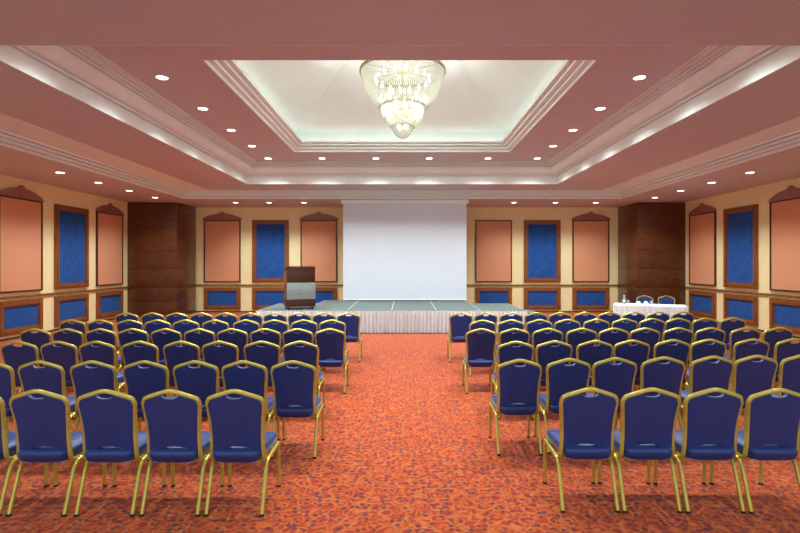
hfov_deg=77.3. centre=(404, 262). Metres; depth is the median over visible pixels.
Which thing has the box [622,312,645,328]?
banquet chair
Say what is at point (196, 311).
baseboard
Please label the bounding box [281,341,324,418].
banquet chair
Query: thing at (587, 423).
banquet chair
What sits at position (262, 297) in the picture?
panel
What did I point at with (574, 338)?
banquet chair
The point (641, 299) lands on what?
banquet chair
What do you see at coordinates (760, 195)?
wall
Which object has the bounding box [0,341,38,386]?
banquet chair
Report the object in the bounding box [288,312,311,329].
banquet chair
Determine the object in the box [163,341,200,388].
banquet chair
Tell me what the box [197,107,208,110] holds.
recessed light
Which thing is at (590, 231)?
wall panel
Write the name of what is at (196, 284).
trim
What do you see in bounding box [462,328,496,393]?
banquet chair
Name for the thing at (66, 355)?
banquet chair
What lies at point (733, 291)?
trim
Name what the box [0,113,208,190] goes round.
trim
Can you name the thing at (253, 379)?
banquet chair
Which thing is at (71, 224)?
wall panel
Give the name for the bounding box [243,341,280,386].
banquet chair
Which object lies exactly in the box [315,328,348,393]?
banquet chair
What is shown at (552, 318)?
banquet chair
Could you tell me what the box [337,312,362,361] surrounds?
banquet chair
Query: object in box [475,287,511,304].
panel
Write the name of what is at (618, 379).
banquet chair
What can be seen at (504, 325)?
banquet chair
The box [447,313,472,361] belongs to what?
banquet chair
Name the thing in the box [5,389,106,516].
banquet chair
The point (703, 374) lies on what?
banquet chair
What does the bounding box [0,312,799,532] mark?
floor
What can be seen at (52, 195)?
wall
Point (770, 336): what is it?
banquet chair
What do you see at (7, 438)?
banquet chair
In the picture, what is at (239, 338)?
banquet chair
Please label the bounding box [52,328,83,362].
banquet chair
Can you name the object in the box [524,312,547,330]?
banquet chair
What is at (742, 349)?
banquet chair
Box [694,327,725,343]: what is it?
banquet chair
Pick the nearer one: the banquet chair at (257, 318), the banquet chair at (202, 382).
the banquet chair at (202, 382)
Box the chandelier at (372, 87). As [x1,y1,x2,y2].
[359,60,445,138]
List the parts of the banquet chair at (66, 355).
backrest, frame, seat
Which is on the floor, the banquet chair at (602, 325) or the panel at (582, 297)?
the banquet chair at (602, 325)
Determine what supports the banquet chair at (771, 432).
on the floor
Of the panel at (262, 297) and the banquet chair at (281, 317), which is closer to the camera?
the banquet chair at (281, 317)
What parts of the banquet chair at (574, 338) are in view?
frame, backrest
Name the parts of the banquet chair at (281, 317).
backrest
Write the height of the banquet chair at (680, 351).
0.934 m
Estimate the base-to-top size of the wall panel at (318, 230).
2.645 m
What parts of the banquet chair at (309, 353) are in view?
backrest, frame, seat, leg, leg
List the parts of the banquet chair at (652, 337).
frame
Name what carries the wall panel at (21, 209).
attached to the wall at (52, 195)
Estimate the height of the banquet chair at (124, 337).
0.934 m
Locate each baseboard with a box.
[0,315,127,341]
[196,311,612,311]
[694,317,799,338]
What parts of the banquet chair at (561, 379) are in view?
leg, leg, seat, frame, backrest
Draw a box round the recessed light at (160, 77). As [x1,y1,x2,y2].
[155,75,169,79]
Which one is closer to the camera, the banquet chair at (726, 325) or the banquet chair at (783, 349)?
the banquet chair at (783, 349)
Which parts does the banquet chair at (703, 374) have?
seat, frame, backrest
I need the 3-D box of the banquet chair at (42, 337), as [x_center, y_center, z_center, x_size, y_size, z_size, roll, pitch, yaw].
[-5.242,1.389,7.311,0.447,0.934,0.526,0,0,0]
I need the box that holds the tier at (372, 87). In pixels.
[360,60,444,114]
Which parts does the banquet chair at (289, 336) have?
backrest, frame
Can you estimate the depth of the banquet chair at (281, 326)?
8.19 m
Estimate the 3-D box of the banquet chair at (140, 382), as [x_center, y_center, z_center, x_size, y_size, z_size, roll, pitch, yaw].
[-2.470,1.389,4.978,0.447,0.934,0.526,0,0,0]
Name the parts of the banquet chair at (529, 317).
backrest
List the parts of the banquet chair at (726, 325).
frame, backrest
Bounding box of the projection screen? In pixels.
[341,199,468,299]
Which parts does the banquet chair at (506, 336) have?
backrest, frame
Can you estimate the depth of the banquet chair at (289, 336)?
7.08 m
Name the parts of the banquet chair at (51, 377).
backrest, seat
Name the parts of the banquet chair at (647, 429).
leg, leg, seat, frame, leg, backrest, leg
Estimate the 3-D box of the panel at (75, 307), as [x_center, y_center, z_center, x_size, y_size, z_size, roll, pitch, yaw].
[-9.515,1.327,14.310,0.070,0.825,1.420,0,0,0]
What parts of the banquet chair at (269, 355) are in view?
backrest, frame, seat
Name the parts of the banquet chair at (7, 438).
backrest, seat, frame, leg, leg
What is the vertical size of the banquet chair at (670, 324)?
0.934 m
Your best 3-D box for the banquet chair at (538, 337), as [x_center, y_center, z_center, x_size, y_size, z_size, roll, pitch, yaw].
[2.034,1.389,7.344,0.447,0.934,0.526,0,0,0]
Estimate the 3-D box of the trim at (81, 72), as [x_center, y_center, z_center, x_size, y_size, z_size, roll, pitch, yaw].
[-0.085,-2.651,10.150,9.270,0.603,9.540,0,0,0]
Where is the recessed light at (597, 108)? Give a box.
[594,107,605,110]
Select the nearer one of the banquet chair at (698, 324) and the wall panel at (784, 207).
the banquet chair at (698, 324)
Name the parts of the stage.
deck panel, edge trim, edge trim, deck panel, edge trim, deck panel, deck panel, edge trim, deck panel, edge trim, deck panel, edge trim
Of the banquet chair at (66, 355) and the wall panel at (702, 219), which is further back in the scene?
the wall panel at (702, 219)
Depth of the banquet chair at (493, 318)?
9.34 m
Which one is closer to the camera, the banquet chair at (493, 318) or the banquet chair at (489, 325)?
the banquet chair at (489, 325)
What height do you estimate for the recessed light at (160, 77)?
0.020 m
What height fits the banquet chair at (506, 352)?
0.934 m
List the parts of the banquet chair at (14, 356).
seat, backrest, frame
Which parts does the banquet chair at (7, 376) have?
backrest, leg, frame, seat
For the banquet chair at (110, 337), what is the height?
0.934 m
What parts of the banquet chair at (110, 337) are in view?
backrest, seat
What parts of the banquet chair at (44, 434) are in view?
leg, backrest, frame, seat, leg, leg, leg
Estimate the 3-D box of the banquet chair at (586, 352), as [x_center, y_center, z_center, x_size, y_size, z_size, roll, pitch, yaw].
[2.286,1.389,6.230,0.447,0.934,0.526,0,0,0]
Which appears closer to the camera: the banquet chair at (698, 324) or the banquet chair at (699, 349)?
the banquet chair at (699, 349)
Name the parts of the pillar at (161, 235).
veneer panel, veneer panel, veneer panel, veneer panel, veneer panel, veneer panel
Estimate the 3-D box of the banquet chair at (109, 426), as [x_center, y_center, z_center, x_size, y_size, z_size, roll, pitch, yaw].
[-2.198,1.389,3.897,0.447,0.934,0.526,0,0,0]
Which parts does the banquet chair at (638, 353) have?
frame, backrest, seat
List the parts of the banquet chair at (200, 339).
backrest, frame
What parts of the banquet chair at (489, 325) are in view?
frame, backrest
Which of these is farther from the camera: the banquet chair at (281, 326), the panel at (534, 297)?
the panel at (534, 297)
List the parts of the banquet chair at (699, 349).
backrest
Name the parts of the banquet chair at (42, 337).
backrest, frame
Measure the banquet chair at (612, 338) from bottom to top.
0.934 m
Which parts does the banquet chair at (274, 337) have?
backrest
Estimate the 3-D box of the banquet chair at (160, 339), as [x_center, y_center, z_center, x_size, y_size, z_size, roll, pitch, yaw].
[-3.387,1.389,7.311,0.447,0.934,0.526,0,0,0]
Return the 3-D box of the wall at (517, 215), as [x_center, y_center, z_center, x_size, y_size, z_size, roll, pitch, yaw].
[0.050,-0.170,18.900,19.600,4.040,0.200,0,0,0]
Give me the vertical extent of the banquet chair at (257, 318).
0.934 m
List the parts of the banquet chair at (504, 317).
frame, backrest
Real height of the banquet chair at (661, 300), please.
0.934 m
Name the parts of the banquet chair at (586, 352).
frame, backrest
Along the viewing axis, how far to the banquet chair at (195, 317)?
9.34 m
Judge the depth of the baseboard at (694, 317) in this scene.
13.59 m
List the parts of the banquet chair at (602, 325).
frame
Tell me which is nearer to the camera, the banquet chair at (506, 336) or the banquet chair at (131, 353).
the banquet chair at (131, 353)
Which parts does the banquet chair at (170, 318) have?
frame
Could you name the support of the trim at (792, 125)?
attached to the ceiling at (773, 99)
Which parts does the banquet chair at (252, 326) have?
frame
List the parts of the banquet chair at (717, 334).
backrest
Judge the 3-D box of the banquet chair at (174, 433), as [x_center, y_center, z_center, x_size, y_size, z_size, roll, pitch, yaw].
[-1.719,1.389,3.897,0.447,0.934,0.526,0,0,0]
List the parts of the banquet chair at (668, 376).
backrest, leg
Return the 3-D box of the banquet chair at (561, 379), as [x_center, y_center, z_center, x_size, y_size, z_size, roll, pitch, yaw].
[1.595,1.389,5.094,0.447,0.934,0.526,0,0,0]
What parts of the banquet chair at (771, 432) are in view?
leg, leg, leg, seat, frame, backrest, leg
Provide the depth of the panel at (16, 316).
12.35 m
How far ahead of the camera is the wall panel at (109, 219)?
16.11 m
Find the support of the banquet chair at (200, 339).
on the floor
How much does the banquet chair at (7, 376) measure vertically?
0.934 m
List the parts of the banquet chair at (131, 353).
backrest, frame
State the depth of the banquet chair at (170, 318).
9.34 m
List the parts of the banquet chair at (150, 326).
frame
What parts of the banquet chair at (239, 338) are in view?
backrest, frame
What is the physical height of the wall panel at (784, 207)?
2.645 m
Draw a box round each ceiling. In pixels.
[0,0,799,189]
[0,141,799,206]
[90,46,706,160]
[209,60,590,149]
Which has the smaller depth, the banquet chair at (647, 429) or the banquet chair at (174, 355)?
the banquet chair at (647, 429)
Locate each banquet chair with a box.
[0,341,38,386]
[0,363,15,430]
[0,397,48,515]
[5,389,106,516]
[18,328,51,393]
[18,360,74,418]
[40,341,78,418]
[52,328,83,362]
[59,319,86,343]
[70,360,141,430]
[73,389,166,516]
[79,341,124,391]
[85,328,121,370]
[87,319,119,354]
[115,312,138,332]
[116,319,143,369]
[117,328,148,370]
[121,341,175,395]
[122,360,175,416]
[139,389,223,516]
[141,312,164,330]
[144,319,171,343]
[151,328,181,365]
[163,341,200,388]
[165,312,188,329]
[173,319,199,345]
[173,360,219,416]
[184,328,214,365]
[190,312,213,332]
[202,319,228,345]
[202,341,238,418]
[203,389,280,516]
[214,312,237,332]
[217,328,247,366]
[221,360,279,454]
[233,319,259,343]
[239,312,262,331]
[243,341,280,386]
[250,328,283,362]
[261,319,288,353]
[263,312,286,323]
[270,360,324,458]
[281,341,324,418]
[282,328,318,370]
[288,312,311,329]
[291,319,317,344]
[312,312,335,330]
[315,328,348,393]
[319,319,348,370]
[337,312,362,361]
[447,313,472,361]
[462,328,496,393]
[467,320,495,376]
[474,312,497,354]
[488,359,542,455]
[491,341,533,418]
[493,328,529,384]
[495,312,522,354]
[495,319,524,353]
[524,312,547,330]
[526,319,552,344]
[532,328,562,362]
[533,358,590,453]
[535,340,572,413]
[543,387,620,512]
[548,312,571,328]
[554,319,580,342]
[566,328,596,364]
[573,312,596,332]
[576,340,612,385]
[583,319,609,345]
[588,357,636,428]
[597,312,620,331]
[597,387,682,512]
[598,328,628,363]
[611,318,637,344]
[613,340,649,384]
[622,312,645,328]
[629,327,659,359]
[636,295,652,303]
[637,339,690,390]
[638,318,664,342]
[640,356,685,428]
[646,311,669,321]
[653,388,746,513]
[658,296,674,304]
[662,327,693,368]
[664,318,690,331]
[671,311,693,330]
[681,356,733,408]
[685,339,726,389]
[692,317,717,342]
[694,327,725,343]
[709,388,799,513]
[719,317,745,352]
[724,327,760,384]
[730,338,769,388]
[730,355,777,429]
[762,327,792,358]
[773,354,799,396]
[774,338,799,382]
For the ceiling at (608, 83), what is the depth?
8.04 m
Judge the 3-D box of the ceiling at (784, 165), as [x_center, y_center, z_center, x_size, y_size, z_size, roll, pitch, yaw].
[0.050,-2.150,8.500,19.600,0.120,21.000,0,0,0]
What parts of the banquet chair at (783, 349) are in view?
backrest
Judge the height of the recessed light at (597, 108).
0.020 m
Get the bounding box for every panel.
[0,185,44,293]
[0,298,42,336]
[54,204,88,288]
[54,293,88,326]
[96,203,123,285]
[96,290,122,318]
[202,212,241,281]
[204,287,240,308]
[252,220,288,281]
[252,287,283,308]
[299,212,337,281]
[316,287,336,302]
[475,220,511,281]
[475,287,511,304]
[524,220,560,281]
[524,287,560,308]
[571,212,610,281]
[572,287,608,308]
[688,203,716,285]
[689,290,715,318]
[723,204,757,288]
[723,293,757,326]
[768,186,799,292]
[769,298,799,334]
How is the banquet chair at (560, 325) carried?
on the floor
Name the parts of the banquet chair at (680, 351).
frame, backrest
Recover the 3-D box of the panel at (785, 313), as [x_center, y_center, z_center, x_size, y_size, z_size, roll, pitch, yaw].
[9.615,1.327,12.460,0.070,0.825,1.420,0,0,0]
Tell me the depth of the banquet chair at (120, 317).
9.33 m
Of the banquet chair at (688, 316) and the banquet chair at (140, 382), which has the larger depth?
the banquet chair at (688, 316)
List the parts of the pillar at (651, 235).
veneer panel, veneer panel, veneer panel, veneer panel, veneer panel, veneer panel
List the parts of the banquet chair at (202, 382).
backrest, frame, seat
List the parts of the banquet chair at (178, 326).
frame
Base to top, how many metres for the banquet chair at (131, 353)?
0.934 m
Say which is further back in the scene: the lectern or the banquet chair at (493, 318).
the lectern
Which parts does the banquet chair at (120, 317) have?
backrest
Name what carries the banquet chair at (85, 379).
on the floor
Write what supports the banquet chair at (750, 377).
on the floor
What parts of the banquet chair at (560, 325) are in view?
frame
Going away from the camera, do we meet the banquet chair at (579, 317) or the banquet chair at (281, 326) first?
the banquet chair at (281, 326)
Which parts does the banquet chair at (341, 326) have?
backrest, frame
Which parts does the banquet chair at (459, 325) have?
leg, leg, seat, backrest, frame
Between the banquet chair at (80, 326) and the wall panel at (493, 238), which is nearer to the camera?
the banquet chair at (80, 326)
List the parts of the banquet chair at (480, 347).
leg, leg, seat, backrest, frame, leg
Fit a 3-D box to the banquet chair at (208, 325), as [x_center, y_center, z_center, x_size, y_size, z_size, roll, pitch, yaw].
[-3.107,1.389,8.420,0.447,0.934,0.526,0,0,0]
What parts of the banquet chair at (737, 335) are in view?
frame, backrest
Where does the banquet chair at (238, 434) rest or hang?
on the floor
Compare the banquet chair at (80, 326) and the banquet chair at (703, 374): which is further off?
the banquet chair at (80, 326)
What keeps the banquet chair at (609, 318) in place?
on the floor
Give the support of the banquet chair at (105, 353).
on the floor
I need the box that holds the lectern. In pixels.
[284,266,315,309]
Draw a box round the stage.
[256,300,527,332]
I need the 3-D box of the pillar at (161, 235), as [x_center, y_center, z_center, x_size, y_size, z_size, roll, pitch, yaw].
[-8.704,-0.117,18.000,1.687,3.935,1.600,0,0,0]
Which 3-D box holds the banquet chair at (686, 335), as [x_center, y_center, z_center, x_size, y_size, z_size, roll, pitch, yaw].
[3.930,1.389,7.413,0.447,0.934,0.526,0,0,0]
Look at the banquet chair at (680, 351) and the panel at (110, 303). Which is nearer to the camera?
the banquet chair at (680, 351)
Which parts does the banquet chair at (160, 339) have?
seat, backrest, frame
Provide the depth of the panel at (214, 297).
18.76 m
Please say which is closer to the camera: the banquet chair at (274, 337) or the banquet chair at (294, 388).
the banquet chair at (294, 388)
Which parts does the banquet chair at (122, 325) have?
backrest, frame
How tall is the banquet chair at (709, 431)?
0.934 m
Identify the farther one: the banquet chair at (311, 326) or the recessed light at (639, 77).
the banquet chair at (311, 326)
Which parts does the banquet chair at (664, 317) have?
backrest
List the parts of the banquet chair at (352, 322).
backrest, frame, seat, leg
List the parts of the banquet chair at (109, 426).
leg, backrest, frame, leg, seat, leg, leg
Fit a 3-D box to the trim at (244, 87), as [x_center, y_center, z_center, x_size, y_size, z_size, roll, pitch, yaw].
[-0.075,-3.075,10.285,5.790,0.251,6.090,0,0,0]
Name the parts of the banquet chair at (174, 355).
seat, backrest, frame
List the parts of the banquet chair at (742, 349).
backrest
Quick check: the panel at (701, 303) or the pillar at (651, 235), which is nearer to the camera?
the panel at (701, 303)
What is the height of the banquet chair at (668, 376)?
0.934 m
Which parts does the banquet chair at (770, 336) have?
frame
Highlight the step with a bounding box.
[526,310,538,315]
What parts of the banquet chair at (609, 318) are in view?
frame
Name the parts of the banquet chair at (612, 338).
frame, backrest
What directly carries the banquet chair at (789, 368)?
on the floor
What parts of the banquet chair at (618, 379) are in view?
seat, frame, backrest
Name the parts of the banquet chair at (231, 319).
frame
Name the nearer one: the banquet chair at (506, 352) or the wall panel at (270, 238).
the banquet chair at (506, 352)
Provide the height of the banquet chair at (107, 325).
0.934 m
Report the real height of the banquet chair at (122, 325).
0.934 m
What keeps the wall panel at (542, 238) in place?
attached to the wall at (517, 215)
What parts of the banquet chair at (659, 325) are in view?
frame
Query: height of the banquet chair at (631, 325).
0.934 m
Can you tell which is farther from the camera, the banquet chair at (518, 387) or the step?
the step
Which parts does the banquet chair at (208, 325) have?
frame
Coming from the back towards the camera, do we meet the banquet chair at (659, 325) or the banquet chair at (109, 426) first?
the banquet chair at (659, 325)
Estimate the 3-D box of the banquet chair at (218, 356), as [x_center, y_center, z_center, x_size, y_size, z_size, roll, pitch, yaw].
[-2.201,1.389,6.172,0.447,0.934,0.526,0,0,0]
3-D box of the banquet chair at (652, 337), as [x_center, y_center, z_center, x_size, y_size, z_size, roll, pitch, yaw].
[3.445,1.389,7.395,0.447,0.934,0.526,0,0,0]
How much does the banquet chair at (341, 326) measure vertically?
0.934 m
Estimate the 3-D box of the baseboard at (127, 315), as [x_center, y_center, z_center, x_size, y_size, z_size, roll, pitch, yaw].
[-9.535,1.827,7.600,0.030,0.045,19.200,0,0,0]
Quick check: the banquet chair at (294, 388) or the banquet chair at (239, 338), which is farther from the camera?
the banquet chair at (239, 338)
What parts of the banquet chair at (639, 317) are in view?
frame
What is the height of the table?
0.750 m
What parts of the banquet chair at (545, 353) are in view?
seat, frame, backrest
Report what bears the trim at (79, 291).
attached to the wall at (52, 195)
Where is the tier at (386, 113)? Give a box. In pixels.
[381,100,423,130]
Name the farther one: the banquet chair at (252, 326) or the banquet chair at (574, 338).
the banquet chair at (252, 326)
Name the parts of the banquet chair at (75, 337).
frame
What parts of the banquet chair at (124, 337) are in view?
backrest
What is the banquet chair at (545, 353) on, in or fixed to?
on the floor
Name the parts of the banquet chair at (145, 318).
frame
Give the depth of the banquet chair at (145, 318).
9.34 m
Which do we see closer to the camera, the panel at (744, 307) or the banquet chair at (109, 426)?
the banquet chair at (109, 426)
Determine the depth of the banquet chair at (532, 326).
8.23 m
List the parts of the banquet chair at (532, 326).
frame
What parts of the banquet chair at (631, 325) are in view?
frame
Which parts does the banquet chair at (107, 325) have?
backrest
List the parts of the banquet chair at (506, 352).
leg, leg, frame, backrest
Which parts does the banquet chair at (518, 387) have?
leg, leg, seat, frame, backrest, leg, leg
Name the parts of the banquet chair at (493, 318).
backrest, frame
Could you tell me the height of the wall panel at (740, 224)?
2.330 m
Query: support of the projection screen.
hanging from the ceiling at (784, 165)
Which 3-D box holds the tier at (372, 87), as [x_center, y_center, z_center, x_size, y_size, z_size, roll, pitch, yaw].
[-0.050,-3.543,10.280,1.746,0.751,1.745,0,0,0]
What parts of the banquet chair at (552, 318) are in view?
frame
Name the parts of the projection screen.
casing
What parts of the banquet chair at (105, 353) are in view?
backrest, seat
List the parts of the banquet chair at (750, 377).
seat, frame, backrest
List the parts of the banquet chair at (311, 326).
frame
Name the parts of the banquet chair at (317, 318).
frame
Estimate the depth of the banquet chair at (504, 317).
9.37 m
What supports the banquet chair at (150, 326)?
on the floor
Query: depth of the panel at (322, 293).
18.77 m
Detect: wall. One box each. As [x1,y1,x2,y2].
[0,174,127,339]
[195,207,617,310]
[685,178,799,336]
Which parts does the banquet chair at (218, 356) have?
backrest, frame, seat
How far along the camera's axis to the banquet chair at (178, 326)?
8.19 m
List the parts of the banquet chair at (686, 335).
backrest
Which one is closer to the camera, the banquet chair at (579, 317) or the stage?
the banquet chair at (579, 317)
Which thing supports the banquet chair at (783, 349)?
on the floor
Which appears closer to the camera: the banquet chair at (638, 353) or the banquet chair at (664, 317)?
the banquet chair at (638, 353)
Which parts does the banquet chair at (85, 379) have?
leg, backrest, frame, leg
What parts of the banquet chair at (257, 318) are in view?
backrest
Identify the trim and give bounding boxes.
[0,45,799,183]
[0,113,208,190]
[0,129,799,198]
[0,286,128,299]
[196,284,617,285]
[203,60,595,151]
[601,117,799,190]
[684,286,799,297]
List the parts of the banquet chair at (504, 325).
backrest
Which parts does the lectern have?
panel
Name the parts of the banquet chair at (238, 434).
leg, leg, backrest, frame, seat, leg, leg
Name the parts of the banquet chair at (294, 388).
leg, leg, backrest, frame, seat, leg, leg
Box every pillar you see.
[128,202,195,316]
[618,202,684,304]
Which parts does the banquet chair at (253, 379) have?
backrest, frame, leg, seat, leg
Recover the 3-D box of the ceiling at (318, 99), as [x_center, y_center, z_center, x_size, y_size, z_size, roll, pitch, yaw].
[-0.075,-4.025,10.285,5.730,2.050,6.030,0,0,0]
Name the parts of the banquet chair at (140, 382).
backrest, frame, seat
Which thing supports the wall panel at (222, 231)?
attached to the wall at (517, 215)
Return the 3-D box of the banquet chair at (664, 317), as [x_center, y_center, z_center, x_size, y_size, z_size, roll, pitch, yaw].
[4.841,1.389,9.773,0.447,0.934,0.526,0,0,0]
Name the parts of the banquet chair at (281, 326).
backrest, frame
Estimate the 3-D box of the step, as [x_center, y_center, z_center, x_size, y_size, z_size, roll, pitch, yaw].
[3.450,1.600,13.950,0.320,0.500,1.000,0,0,0]
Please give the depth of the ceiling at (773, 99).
5.19 m
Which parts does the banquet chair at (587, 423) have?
leg, leg, seat, frame, backrest, leg, leg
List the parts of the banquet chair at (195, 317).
frame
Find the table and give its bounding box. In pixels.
[613,303,687,319]
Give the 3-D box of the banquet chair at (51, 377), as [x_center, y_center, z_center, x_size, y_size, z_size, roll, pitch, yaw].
[-3.463,1.389,4.978,0.447,0.934,0.526,0,0,0]
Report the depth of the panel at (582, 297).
18.76 m
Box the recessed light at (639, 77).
[632,75,646,79]
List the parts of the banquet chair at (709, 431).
leg, leg, leg, seat, frame, backrest, leg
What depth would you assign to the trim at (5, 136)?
14.57 m
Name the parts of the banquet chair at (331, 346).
backrest, frame, seat, leg, leg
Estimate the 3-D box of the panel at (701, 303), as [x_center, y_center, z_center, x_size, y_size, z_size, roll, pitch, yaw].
[9.615,1.327,16.200,0.070,0.825,1.420,0,0,0]
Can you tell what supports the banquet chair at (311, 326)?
on the floor
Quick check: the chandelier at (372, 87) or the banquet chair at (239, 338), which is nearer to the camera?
the banquet chair at (239, 338)
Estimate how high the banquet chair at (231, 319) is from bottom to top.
0.934 m
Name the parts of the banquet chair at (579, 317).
frame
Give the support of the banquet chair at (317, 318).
on the floor
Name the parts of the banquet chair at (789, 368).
backrest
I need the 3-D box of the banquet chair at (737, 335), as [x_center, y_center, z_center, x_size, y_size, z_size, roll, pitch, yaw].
[4.920,1.389,7.447,0.447,0.934,0.526,0,0,0]
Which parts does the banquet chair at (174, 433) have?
leg, backrest, leg, frame, seat, leg, leg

